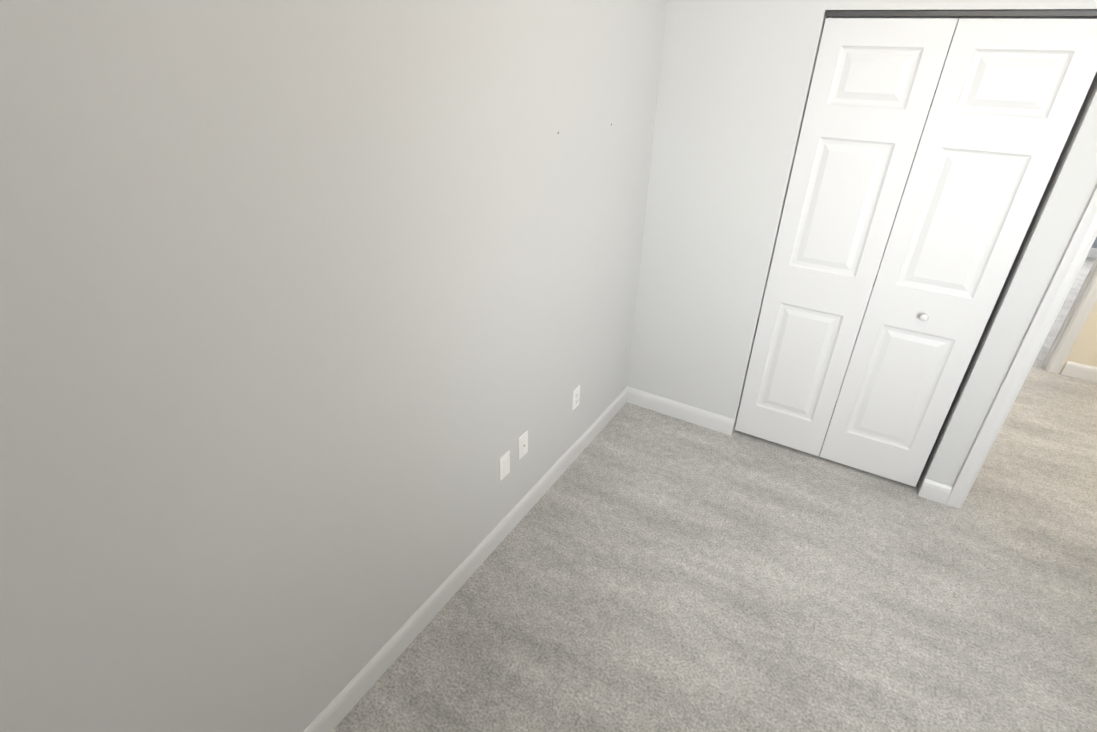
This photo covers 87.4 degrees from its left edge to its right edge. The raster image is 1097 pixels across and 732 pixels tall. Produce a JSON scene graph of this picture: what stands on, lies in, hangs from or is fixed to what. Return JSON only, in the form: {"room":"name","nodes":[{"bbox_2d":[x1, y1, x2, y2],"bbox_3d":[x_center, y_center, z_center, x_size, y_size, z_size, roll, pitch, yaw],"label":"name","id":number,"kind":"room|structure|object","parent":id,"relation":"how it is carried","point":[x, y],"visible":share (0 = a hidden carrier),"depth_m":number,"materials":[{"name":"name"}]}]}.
{"room":"empty bedroom","nodes":[
{"label":"empty bedroom","id":0,"kind":"room"},
{"bbox_2d":[0,0,667,731],"bbox_3d":[0.182,-0.652,2.569,0.120,2.440,5.190,17,33,26],"label":"wall","id":1,"kind":"structure","parent":0,"point":[316,318],"depth_m":1.29,"materials":[{"name":"grey paint"}]},
{"bbox_2d":[303,387,630,731],"bbox_3d":[-0.287,0.785,2.377,0.014,0.102,3.000,17,33,26],"label":"baseboard","id":2,"kind":"structure","parent":1,"relation":"attached to","point":[355,690],"depth_m":2.22,"materials":[{"name":"white wood"}]},
{"bbox_2d":[499,450,509,480],"bbox_3d":[-0.180,0.411,2.366,0.008,0.115,0.070,17,33,26],"label":"blank wall plate","id":3,"kind":"object","parent":1,"relation":"attached to","point":[504,465],"visible":1,"depth_m":2.36,"materials":[{"name":"white plastic"}]},
{"bbox_2d":[518,430,527,459],"bbox_3d":[-0.107,0.341,2.464,0.008,0.115,0.070,17,33,26],"label":"electrical outlet plate","id":4,"kind":"object","parent":1,"relation":"attached to","point":[522,445],"visible":1,"depth_m":2.46,"materials":[{"name":"white plastic"}]},
{"bbox_2d":[572,385,579,410],"bbox_3d":[0.137,0.158,2.831,0.008,0.115,0.070,17,33,26],"label":"electrical outlet plate","id":5,"kind":"object","parent":1,"relation":"attached to","point":[575,397],"visible":1,"depth_m":2.82,"materials":[{"name":"white plastic"}]},
{"bbox_2d":[332,257,1096,731],"bbox_3d":[2.820,0.272,3.597,4.240,0.060,8.690,17,33,26],"label":"floor","id":6,"kind":"structure","parent":0,"point":[640,569],"depth_m":2.28,"materials":[{"name":"carpet"}]},
{"bbox_2d":[627,0,1096,492],"bbox_3d":[2.301,-0.323,2.081,4.120,2.440,0.120,17,33,26],"label":"wall","id":7,"kind":"structure","parent":0,"point":[735,79],"depth_m":2.62,"materials":[{"name":"grey paint"}]},
{"bbox_2d":[627,386,734,435],"bbox_3d":[0.767,0.262,3.356,0.625,0.102,0.014,17,33,26],"label":"baseboard","id":8,"kind":"structure","parent":7,"relation":"attached to","point":[691,414],"depth_m":3.34,"materials":[{"name":"white wood"}]},
{"bbox_2d":[735,10,1096,486],"bbox_3d":[1.468,-0.397,2.557,0.917,2.020,0.073,17,33,26],"label":"bifold door","id":9,"kind":"structure","parent":7,"relation":"in","point":[1003,102],"depth_m":2.42,"materials":[{"name":"painted wood"},{"name":"metal"}]},
{"bbox_2d":[945,186,1096,507],"bbox_3d":[2.374,-0.154,2.123,0.910,2.107,0.156,17,33,26],"label":"door frame","id":10,"kind":"structure","parent":7,"relation":"attached to","point":[1083,238],"depth_m":2.35,"materials":[{"name":"white wood"}]},
{"bbox_2d":[828,16,1096,476],"bbox_3d":[1.466,-0.827,2.939,1.665,2.440,0.730,17,33,26],"label":"closet","id":11,"kind":"structure","parent":0,"point":[1022,17],"depth_m":2.59,"materials":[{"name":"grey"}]},
{"bbox_2d":[1059,301,1096,373],"bbox_3d":[3.250,-1.139,3.577,4.000,2.440,0.120,17,33,26],"label":"wall","id":12,"kind":"structure","parent":0,"point":[1083,350],"depth_m":3.82,"materials":[{"name":"beige paint"}]},
{"bbox_2d":[1042,257,1096,373],"bbox_3d":[3.185,-1.018,3.688,0.899,2.117,0.156,17,33,26],"label":"door frame","id":13,"kind":"structure","parent":12,"relation":"attached to","point":[1082,306],"depth_m":3.81,"materials":[{"name":"white wood"}]},
{"bbox_2d":[1060,361,1096,382],"bbox_3d":[4.216,0.228,3.574,1.608,0.102,0.014,17,33,26],"label":"baseboard","id":14,"kind":"structure","parent":12,"relation":"attached to","point":[1071,369],"depth_m":3.88,"materials":[{"name":"white wood"}]},
{"bbox_2d":[1091,237,1096,247],"bbox_3d":[5.626,-2.394,5.919,2.650,2.440,0.120,17,33,26],"label":"wall","id":15,"kind":"structure","parent":0,"point":[1094,245],"depth_m":6.22,"materials":[{"name":"grey paint"}]},
{"bbox_2d":[1087,248,1096,257],"bbox_3d":[5.579,-1.344,6.434,2.620,0.102,0.014,17,33,26],"label":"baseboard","id":16,"kind":"structure","parent":15,"relation":"attached to","point":[1092,253],"depth_m":6.25,"materials":[{"name":"white"}]}
]}

